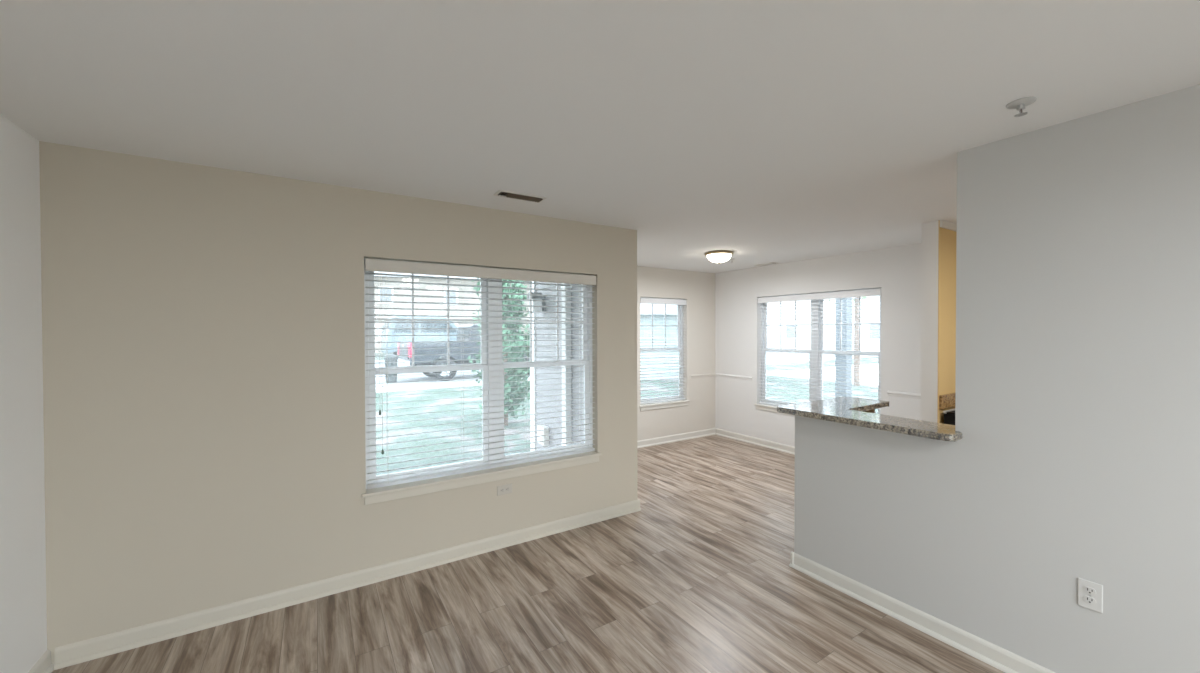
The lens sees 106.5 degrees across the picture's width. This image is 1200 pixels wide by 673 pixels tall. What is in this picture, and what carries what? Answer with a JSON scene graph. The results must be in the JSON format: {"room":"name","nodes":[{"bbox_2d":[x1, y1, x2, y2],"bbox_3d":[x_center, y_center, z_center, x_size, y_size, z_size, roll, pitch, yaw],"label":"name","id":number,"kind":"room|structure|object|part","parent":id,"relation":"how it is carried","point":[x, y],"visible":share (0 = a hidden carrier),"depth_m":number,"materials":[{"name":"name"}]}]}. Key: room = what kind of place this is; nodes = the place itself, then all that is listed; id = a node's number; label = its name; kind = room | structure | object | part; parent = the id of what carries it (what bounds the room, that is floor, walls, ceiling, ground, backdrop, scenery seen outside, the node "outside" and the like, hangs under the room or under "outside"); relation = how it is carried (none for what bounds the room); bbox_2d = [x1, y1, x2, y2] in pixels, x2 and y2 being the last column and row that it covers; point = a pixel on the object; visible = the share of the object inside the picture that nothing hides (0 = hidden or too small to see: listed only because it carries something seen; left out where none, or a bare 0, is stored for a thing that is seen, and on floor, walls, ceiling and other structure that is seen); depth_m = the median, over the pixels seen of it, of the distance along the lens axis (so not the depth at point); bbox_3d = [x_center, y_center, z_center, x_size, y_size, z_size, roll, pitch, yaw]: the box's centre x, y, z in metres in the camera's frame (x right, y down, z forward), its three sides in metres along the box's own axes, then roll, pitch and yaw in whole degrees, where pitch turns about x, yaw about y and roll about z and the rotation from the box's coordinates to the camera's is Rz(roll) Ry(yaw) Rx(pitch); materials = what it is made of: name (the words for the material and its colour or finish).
{"room":"empty living room","nodes":[
{"label":"empty living room","id":0,"kind":"room"},
{"bbox_2d":[0,114,46,672],"bbox_3d":[-0.938,0.350,-0.641,0.160,2.440,6.640,-1,1,-32],"label":"wall","id":1,"kind":"structure","parent":0,"point":[23,606],"depth_m":1.91,"materials":[{"name":"white paint"}]},
{"bbox_2d":[28,650,53,672],"bbox_3d":[-0.856,1.523,-0.579,0.026,0.092,6.319,-1,1,-32],"label":"baseboard","id":2,"kind":"structure","parent":1,"relation":"attached to","point":[43,665],"depth_m":2.04,"materials":[{"name":"white"}]},
{"bbox_2d":[39,141,636,663],"bbox_3d":[-1.164,0.310,3.055,3.428,2.440,0.160,-1,1,-32],"label":"wall","id":3,"kind":"structure","parent":0,"point":[203,337],"depth_m":2.44,"materials":[{"name":"beige paint"}]},
{"bbox_2d":[53,499,640,669],"bbox_3d":[-1.092,1.485,3.002,3.422,0.092,0.026,-1,1,-32],"label":"baseboard","id":4,"kind":"structure","parent":3,"relation":"attached to","point":[71,654],"depth_m":2.60,"materials":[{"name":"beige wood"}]},
{"bbox_2d":[362,258,600,504],"bbox_3d":[-0.771,0.267,3.283,1.744,1.540,0.178,-1,1,-32],"label":"window","id":5,"kind":"structure","parent":3,"relation":"in","point":[399,491],"depth_m":3.28,"materials":[{"name":"white plastic"}]},
{"bbox_3d":[-1.169,-0.114,3.100,0.778,0.712,0.026,-1,1,-32],"label":"sash","id":6,"kind":"part","parent":5,"relation":"part of","materials":[{"name":"white plastic"}]},
{"bbox_3d":[-1.153,0.573,3.084,0.778,0.734,0.026,-1,1,-32],"label":"sash","id":7,"kind":"part","parent":5,"relation":"part of","materials":[{"name":"white plastic"}]},
{"bbox_2d":[365,258,595,488],"bbox_3d":[-0.757,0.228,3.260,1.682,1.446,0.070,-1,1,-32],"label":"window blind","id":8,"kind":"object","parent":5,"relation":"attached to","point":[379,265],"visible":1,"depth_m":3.16,"materials":[{"name":"white plastic"}]},
{"bbox_3d":[-1.391,0.027,2.828,0.002,0.872,0.002,-1,1,-32],"label":"pull cord","id":9,"kind":"part","parent":8,"relation":"part of","materials":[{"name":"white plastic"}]},
{"bbox_3d":[-1.379,0.152,2.836,0.002,1.122,0.002,-1,1,-32],"label":"pull cord","id":10,"kind":"part","parent":8,"relation":"part of","materials":[{"name":"white fabric"}]},
{"bbox_3d":[-1.369,0.251,2.881,0.002,1.376,0.054,-1,1,-32],"label":"ladder cord","id":11,"kind":"part","parent":8,"relation":"part of","materials":[{"name":"white fabric"}]},
{"bbox_3d":[-0.964,0.247,3.138,0.002,1.376,0.054,-1,1,-32],"label":"ladder cord","id":12,"kind":"part","parent":8,"relation":"part of","materials":[{"name":"white fabric"}]},
{"bbox_3d":[-0.760,0.940,3.275,1.674,0.022,0.050,-1,1,-32],"label":"rail","id":13,"kind":"part","parent":8,"relation":"part of","materials":[{"name":"white"}]},
{"bbox_3d":[-0.559,0.243,3.396,0.002,1.376,0.054,-1,1,-32],"label":"ladder cord","id":14,"kind":"part","parent":8,"relation":"part of","materials":[{"name":"white fabric"}]},
{"bbox_3d":[-0.154,0.239,3.654,0.002,1.376,0.054,-1,1,-32],"label":"ladder cord","id":15,"kind":"part","parent":8,"relation":"part of","materials":[{"name":"white fabric"}]},
{"bbox_3d":[-0.749,0.974,3.259,1.744,0.022,0.103,-1,1,-32],"label":"sill","id":16,"kind":"part","parent":5,"relation":"part of","materials":[{"name":"beige wood"}]},
{"bbox_3d":[-0.442,-0.121,3.563,0.778,0.712,0.026,-1,1,-32],"label":"sash","id":17,"kind":"part","parent":5,"relation":"part of","materials":[{"name":"white plastic"}]},
{"bbox_3d":[-0.425,0.566,3.547,0.778,0.734,0.026,-1,1,-32],"label":"sash","id":18,"kind":"part","parent":5,"relation":"part of","materials":[{"name":"white plastic"}]},
{"bbox_2d":[497,483,511,495],"bbox_3d":[-0.693,1.114,3.262,0.115,0.070,0.010,-1,1,-32],"label":"wall outlet","id":19,"kind":"object","parent":3,"relation":"attached to","point":[503,489],"visible":1,"depth_m":3.26,"materials":[{"name":"beige plastic"}]},
{"bbox_2d":[52,435,1004,672],"bbox_3d":[1.292,1.599,1.786,6.508,0.120,8.320,-1,1,-32],"label":"floor","id":20,"kind":"structure","parent":0,"point":[700,578],"depth_m":2.50,"materials":[{"name":"brown laminate"}]},
{"bbox_2d":[943,408,954,424],"bbox_3d":[3.241,1.044,3.490,0.756,0.904,0.693,-1,1,-32],"label":"range","id":21,"kind":"object","parent":20,"relation":"on","point":[949,415],"visible":0.05,"depth_m":3.55,"materials":[{"name":"black metal"}]},
{"bbox_3d":[3.059,0.600,3.769,0.756,0.022,0.020,-1,1,-32],"label":"trim","id":22,"kind":"part","parent":21,"relation":"part of","materials":[{"name":"silver metal"}]},
{"bbox_2d":[0,0,1199,272],"bbox_3d":[1.286,-1.051,1.757,6.508,0.300,8.320,-1,1,-32],"label":"ceiling","id":23,"kind":"structure","parent":0,"point":[760,131],"depth_m":1.67,"materials":[{"name":"white paint"}]},
{"bbox_2d":[493,190,546,202],"bbox_3d":[-0.515,-0.903,2.900,0.320,0.013,0.120,-1,1,-31],"label":"ceiling vent","id":24,"kind":"object","parent":23,"relation":"in","point":[502,193],"visible":1,"depth_m":2.88,"materials":[{"name":"metal"}]},
{"bbox_2d":[705,250,733,263],"bbox_3d":[1.331,-0.874,5.014,0.316,0.126,0.316,-1,1,-32],"label":"ceiling light","id":25,"kind":"object","parent":23,"relation":"attached to","point":[718,256],"visible":1,"depth_m":4.92,"materials":[{"name":"white glass"}]},
{"bbox_3d":[1.331,-0.870,5.014,0.262,0.082,0.262,-1,1,-32],"label":"lamp shade","id":26,"kind":"part","parent":25,"relation":"part of","materials":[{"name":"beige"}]},
{"bbox_2d":[754,262,776,265],"bbox_3d":[2.170,-0.941,5.853,0.110,0.013,0.300,-1,1,-32],"label":"ceiling vent","id":27,"kind":"object","parent":23,"relation":"in","point":[771,262],"visible":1,"depth_m":5.83,"materials":[{"name":"white metal"}]},
{"bbox_2d":[1006,97,1036,116],"bbox_3d":[1.624,-0.878,1.729,0.088,0.047,0.088,-1,1,-32],"label":"sprinkler","id":28,"kind":"object","parent":23,"relation":"attached to","point":[1019,105],"visible":1,"depth_m":1.72,"materials":[{"name":"white metal"}]},
{"bbox_2d":[637,266,714,440],"bbox_3d":[0.612,0.272,6.177,2.920,2.440,0.160,-1,1,-32],"label":"wall","id":29,"kind":"structure","parent":0,"point":[698,288],"depth_m":6.53,"materials":[{"name":"white paint"}]},
{"bbox_2d":[639,297,688,410],"bbox_3d":[0.870,0.230,6.319,0.894,1.540,0.178,-1,1,-32],"label":"window","id":30,"kind":"structure","parent":29,"relation":"in","point":[667,404],"depth_m":6.43,"materials":[{"name":"white plastic"}]},
{"bbox_3d":[0.836,-0.154,6.368,0.790,0.712,0.026,-1,1,-32],"label":"sash","id":31,"kind":"part","parent":30,"relation":"part of","materials":[{"name":"white plastic"}]},
{"bbox_3d":[0.852,0.533,6.351,0.790,0.734,0.026,-1,1,-32],"label":"sash","id":32,"kind":"part","parent":30,"relation":"part of","materials":[{"name":"white plastic"}]},
{"bbox_2d":[640,297,686,403],"bbox_3d":[0.884,0.191,6.296,0.832,1.446,0.070,-1,1,-32],"label":"window blind","id":33,"kind":"object","parent":30,"relation":"attached to","point":[647,301],"visible":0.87,"depth_m":6.27,"materials":[{"name":"white plastic"}]},
{"bbox_3d":[0.882,0.903,6.311,0.824,0.022,0.050,-1,1,-32],"label":"rail","id":34,"kind":"part","parent":33,"relation":"part of","materials":[{"name":"white plastic"}]},
{"bbox_3d":[0.892,0.937,6.295,0.894,0.022,0.103,-1,1,-32],"label":"sill","id":35,"kind":"part","parent":30,"relation":"part of","materials":[{"name":"white wood"}]},
{"bbox_2d":[637,428,715,447],"bbox_3d":[0.608,1.448,6.075,2.734,0.092,0.026,-1,1,-32],"label":"baseboard","id":36,"kind":"structure","parent":29,"relation":"attached to","point":[690,435],"depth_m":6.37,"materials":[{"name":"white wood"}]},
{"bbox_2d":[691,373,715,377],"bbox_3d":[1.540,0.583,6.668,0.510,0.050,0.013,-1,1,-32],"label":"trim","id":37,"kind":"structure","parent":29,"relation":"attached to","point":[710,374],"depth_m":6.66,"materials":[{"name":"white paint"}]},
{"bbox_2d":[715,243,921,446],"bbox_3d":[2.654,0.275,5.538,0.160,2.440,3.110,-1,1,-32],"label":"wall","id":38,"kind":"structure","parent":0,"point":[894,270],"depth_m":5.69,"materials":[{"name":"white paint"}]},
{"bbox_2d":[716,373,752,379],"bbox_3d":[1.938,0.584,6.507,0.013,0.050,0.668,-1,1,-32],"label":"trim","id":39,"kind":"structure","parent":38,"relation":"attached to","point":[717,374],"depth_m":6.48,"materials":[{"name":"white paint"}]},
{"bbox_2d":[715,428,794,454],"bbox_3d":[2.577,1.449,5.503,0.026,0.092,3.054,-1,1,-32],"label":"baseboard","id":40,"kind":"structure","parent":38,"relation":"attached to","point":[757,441],"depth_m":6.16,"materials":[{"name":"white wood"}]},
{"bbox_2d":[754,288,880,415],"bbox_3d":[2.640,0.235,5.524,0.178,1.540,1.644,-1,1,-32],"label":"window","id":41,"kind":"structure","parent":38,"relation":"in","point":[818,348],"depth_m":5.53,"materials":[{"name":"white plastic"}]},
{"bbox_3d":[2.610,0.942,5.511,0.103,0.022,1.644,-1,1,-32],"label":"sill","id":42,"kind":"part","parent":41,"relation":"part of","materials":[{"name":"white wood"}]},
{"bbox_3d":[2.452,0.534,5.888,0.026,0.734,0.728,-1,1,-32],"label":"sash","id":43,"kind":"part","parent":41,"relation":"part of","materials":[{"name":"white plastic"}]},
{"bbox_3d":[2.474,-0.153,5.896,0.026,0.712,0.728,-1,1,-32],"label":"sash","id":44,"kind":"part","parent":41,"relation":"part of","materials":[{"name":"white plastic"}]},
{"bbox_2d":[758,288,880,413],"bbox_3d":[2.618,0.196,5.509,0.070,1.446,1.582,-1,1,-32],"label":"window blind","id":45,"kind":"object","parent":41,"relation":"attached to","point":[866,292],"visible":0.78,"depth_m":5.44,"materials":[{"name":"white plastic"}]},
{"bbox_3d":[2.627,0.908,5.521,0.050,0.022,1.574,-1,1,-32],"label":"rail","id":46,"kind":"part","parent":45,"relation":"part of","materials":[{"name":"white"}]},
{"bbox_3d":[2.985,0.218,4.948,0.054,1.376,0.002,-1,1,-32],"label":"ladder cord","id":47,"kind":"part","parent":45,"relation":"part of","materials":[{"name":"white fabric"}]},
{"bbox_3d":[2.888,0.540,5.203,0.026,0.734,0.728,-1,1,-32],"label":"sash","id":48,"kind":"part","parent":41,"relation":"part of","materials":[{"name":"white plastic"}]},
{"bbox_3d":[2.910,-0.147,5.211,0.026,0.712,0.728,-1,1,-32],"label":"sash","id":49,"kind":"part","parent":41,"relation":"part of","materials":[{"name":"white plastic"}]},
{"bbox_2d":[887,391,920,398],"bbox_3d":[3.234,0.603,4.471,0.013,0.050,0.680,-1,1,-32],"label":"trim","id":50,"kind":"structure","parent":38,"relation":"attached to","point":[890,393],"depth_m":4.62,"materials":[{"name":"white paint"}]},
{"bbox_2d":[921,220,956,423],"bbox_3d":[3.130,0.291,3.925,1.090,2.440,0.124,-1,1,-32],"label":"wall","id":51,"kind":"structure","parent":0,"point":[929,251],"depth_m":3.64,"materials":[{"name":"white paint"}]},
{"bbox_2d":[939,393,955,408],"bbox_3d":[3.102,0.522,3.823,0.910,0.110,0.020,-1,1,-32],"label":"backsplash","id":52,"kind":"structure","parent":51,"relation":"attached to","point":[946,400],"depth_m":3.62,"materials":[{"name":"brown stone"}]},
{"bbox_2d":[940,220,956,231],"bbox_3d":[3.098,-0.900,3.808,0.930,0.055,0.021,-1,1,-32],"label":"trim","id":53,"kind":"structure","parent":51,"relation":"attached to","point":[943,224],"depth_m":3.61,"materials":[{"name":"white wood"}]},
{"bbox_2d":[794,84,1199,672],"bbox_3d":[2.925,0.323,1.038,0.696,2.440,5.005,-1,1,-32],"label":"wall","id":54,"kind":"structure","parent":0,"point":[1077,396],"depth_m":1.91,"materials":[{"name":"grey paint"}]},
{"bbox_2d":[777,397,961,441],"bbox_3d":[1.775,0.478,2.771,0.858,0.035,0.975,-1,1,-32],"label":"countertop","id":55,"kind":"structure","parent":54,"relation":"on","point":[845,410],"depth_m":2.60,"materials":[{"name":"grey stone"}]},
{"bbox_2d":[789,552,1055,672],"bbox_3d":[2.618,1.500,0.865,0.026,0.092,5.025,-1,1,-32],"label":"baseboard","id":56,"kind":"structure","parent":54,"relation":"attached to","point":[1006,661],"depth_m":2.33,"materials":[{"name":"white wood"}]},
{"bbox_2d":[1078,578,1102,612],"bbox_3d":[2.006,1.059,1.835,0.010,0.115,0.070,-1,1,-32],"label":"wall outlet","id":57,"kind":"object","parent":54,"relation":"attached to","point":[1090,594],"visible":1,"depth_m":1.83,"materials":[{"name":"white plastic"}]},
{"bbox_2d":[1084,586,1095,594],"bbox_3d":[2.004,1.040,1.834,0.003,0.027,0.034,-1,1,-32],"label":"receptacle","id":58,"kind":"object","parent":57,"relation":"attached to","point":[1088,590],"depth_m":1.83,"materials":[{"name":"white plastic"}]},
{"bbox_2d":[1084,596,1095,604],"bbox_3d":[2.004,1.079,1.834,0.003,0.027,0.034,-1,1,-32],"label":"receptacle","id":59,"kind":"object","parent":57,"relation":"attached to","point":[1088,600],"depth_m":1.83,"materials":[{"name":"white plastic"}]},
{"bbox_3d":[-0.280,0.290,4.709,0.160,2.440,1.680,-1,1,-32],"label":"wall","id":60,"kind":"structure","parent":0,"visible":0},
{"bbox_2d":[530,281,535,450],"bbox_3d":[-0.765,0.204,5.359,0.100,2.900,0.120,-1,1,-32],"label":"trim","id":61,"kind":"structure","parent":60,"relation":"attached to","point":[532,369],"depth_m":5.31,"materials":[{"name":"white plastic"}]},
{"bbox_2d":[535,282,583,449],"bbox_3d":[-0.354,0.211,4.661,0.016,2.900,1.680,-1,1,-32],"label":"siding","id":62,"kind":"object","parent":60,"relation":"attached to","point":[540,345],"visible":0.1,"depth_m":4.87,"materials":[{"name":"grey"}]},
{"bbox_2d":[527,292,544,312],"bbox_3d":[-0.712,-0.377,5.020,0.170,0.230,0.160,-1,1,-32],"label":"wall lantern","id":63,"kind":"object","parent":62,"relation":"attached to","point":[534,303],"visible":0.66,"depth_m":4.98,"materials":[{"name":"grey metal"}]},
{"bbox_3d":[-0.721,-0.342,5.015,0.110,0.160,0.110,-1,1,-32],"label":"lantern glass","id":64,"kind":"part","parent":63,"relation":"part of","materials":[{"name":"white glass"}]},
{"bbox_3d":[-0.653,-0.363,5.057,0.030,0.180,0.120,-1,1,-32],"label":"mounting plate","id":65,"kind":"part","parent":63,"relation":"part of","materials":[{"name":"grey metal"}]},
{"bbox_2d":[537,425,548,445],"bbox_3d":[-0.639,1.108,5.033,0.078,0.200,0.160,-1,1,-32],"label":"utility box","id":66,"kind":"object","parent":62,"relation":"attached to","point":[540,427],"visible":0.84,"depth_m":4.97,"materials":[{"name":"white paint"}]},
{"bbox_2d":[561,283,572,445],"bbox_3d":[-0.339,0.212,4.552,0.077,2.800,0.104,-1,1,-32],"label":"drain pipe","id":67,"kind":"object","parent":62,"relation":"attached to","point":[566,339],"visible":0.48,"depth_m":4.52,"materials":[{"name":"grey"}]},
{"label":"outside","id":68,"kind":"structure","parent":0,"visible":0},
{"bbox_2d":[375,353,877,474],"bbox_3d":[1.538,1.782,6.923,130.000,0.300,110.000,-1,1,-32],"label":"lawn","id":69,"kind":"structure","parent":68,"point":[476,392],"depth_m":8.98,"materials":[{"name":"green plant"}]},
{"bbox_2d":[374,271,529,352],"bbox_3d":[-14.995,-2.712,41.972,34.600,8.000,9.800,0,1,-18],"label":"neighbouring building","id":70,"kind":"structure","parent":69,"relation":"on","point":[376,277],"depth_m":37.41,"materials":[{"name":"beige"}]},
{"bbox_3d":[-17.372,-3.346,36.371,0.900,1.200,0.009,0,1,-18],"label":"pane","id":71,"kind":"part","parent":70,"relation":"part of","materials":[{"name":"grey glass"}]},
{"bbox_3d":[-12.621,-3.374,37.929,0.900,1.200,0.009,0,1,-18],"label":"pane","id":72,"kind":"part","parent":70,"relation":"part of","materials":[{"name":"grey"}]},
{"bbox_2d":[468,278,529,425],"bbox_3d":[-1.782,-0.569,8.133,1.266,4.491,1.475,-1,1,-32],"label":"evergreen tree","id":73,"kind":"object","parent":69,"relation":"on","point":[509,372],"visible":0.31,"depth_m":8.01,"materials":[{"name":"green plant"}]},
{"bbox_2d":[640,303,678,379],"bbox_3d":[2.203,-0.551,18.995,5.600,4.100,6.800,0,1,-6],"label":"neighbouring building","id":74,"kind":"structure","parent":69,"relation":"on","point":[646,311],"depth_m":15.96,"materials":[{"name":"grey"}]},
{"bbox_2d":[768,296,879,351],"bbox_3d":[20.514,-2.772,39.973,26.600,8.000,9.800,0,1,25],"label":"neighbouring building","id":75,"kind":"structure","parent":69,"relation":"on","point":[870,333],"depth_m":36.60,"materials":[{"name":"grey"}]},
{"bbox_3d":[15.876,-0.430,37.104,0.900,1.200,0.009,0,1,25],"label":"pane","id":76,"kind":"part","parent":75,"relation":"part of","materials":[{"name":"grey glass"}]},
{"bbox_3d":[21.322,-0.415,34.586,0.900,1.200,0.009,0,1,25],"label":"pane","id":77,"kind":"part","parent":75,"relation":"part of","materials":[{"name":"grey glass"}]},
{"bbox_2d":[835,297,851,397],"bbox_3d":[3.687,0.179,6.782,0.220,2.900,0.220,-1,1,-32],"label":"porch post","id":78,"kind":"object","parent":69,"relation":"on","point":[846,315],"visible":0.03,"depth_m":6.72,"materials":[{"name":"grey paint"}]},
{"bbox_2d":[829,296,870,385],"bbox_3d":[7.996,-2.867,13.832,5.042,8.917,4.814,0,1,32],"label":"broadleaf tree","id":79,"kind":"object","parent":69,"relation":"on","point":[856,305],"visible":0.02,"depth_m":13.95,"materials":[{"name":"green plant"}]},
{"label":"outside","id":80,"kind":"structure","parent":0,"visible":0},
{"bbox_2d":[766,363,877,385],"bbox_3d":[26.609,1.569,9.247,25.200,0.060,37.000,-1,1,-32],"label":"parking lot","id":81,"kind":"structure","parent":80,"point":[864,371],"depth_m":17.93,"materials":[{"name":"grey asphalt"}]},
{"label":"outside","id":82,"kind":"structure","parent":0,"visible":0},
{"bbox_2d":[376,355,877,392],"bbox_3d":[6.868,1.465,22.513,90.001,0.070,1.300,-1,1,-35],"label":"sidewalk","id":83,"kind":"structure","parent":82,"point":[472,383],"depth_m":14.18,"materials":[{"name":"concrete"}]},
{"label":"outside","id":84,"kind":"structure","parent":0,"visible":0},
{"bbox_2d":[375,351,853,386],"bbox_3d":[2.245,1.407,29.163,90.000,0.062,14.500,-1,1,-35],"label":"street","id":85,"kind":"structure","parent":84,"point":[420,379],"depth_m":17.49,"materials":[{"name":"grey asphalt"}]},
{"bbox_2d":[384,354,397,382],"bbox_3d":[-6.990,1.069,15.012,0.440,0.950,0.440,-1,1,-32],"label":"bin","id":86,"kind":"object","parent":85,"relation":"on","point":[391,377],"visible":0.7,"depth_m":14.86,"materials":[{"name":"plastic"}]},
{"bbox_2d":[380,316,457,357],"bbox_3d":[-9.465,0.151,25.461,5.175,2.584,1.911,-1,1,-35],"label":"van","id":87,"kind":"object","parent":85,"relation":"on","point":[394,346],"visible":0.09,"depth_m":24.10,"materials":[{"name":"grey paint"}]},
{"bbox_2d":[398,324,529,380],"bbox_3d":[-4.536,0.532,17.193,5.880,1.980,1.940,-1,1,-35],"label":"pickup truck","id":88,"kind":"object","parent":85,"relation":"on","point":[455,353],"visible":0.31,"depth_m":15.64,"materials":[{"name":"grey paint"}]},
{"bbox_2d":[408,343,411,356],"bbox_3d":[-6.287,0.451,14.928,0.160,0.480,0.220,-1,1,-35],"label":"tail light","id":89,"kind":"object","parent":88,"relation":"attached to","point":[409,344],"depth_m":14.82,"materials":[{"name":"red plastic"}]}
]}

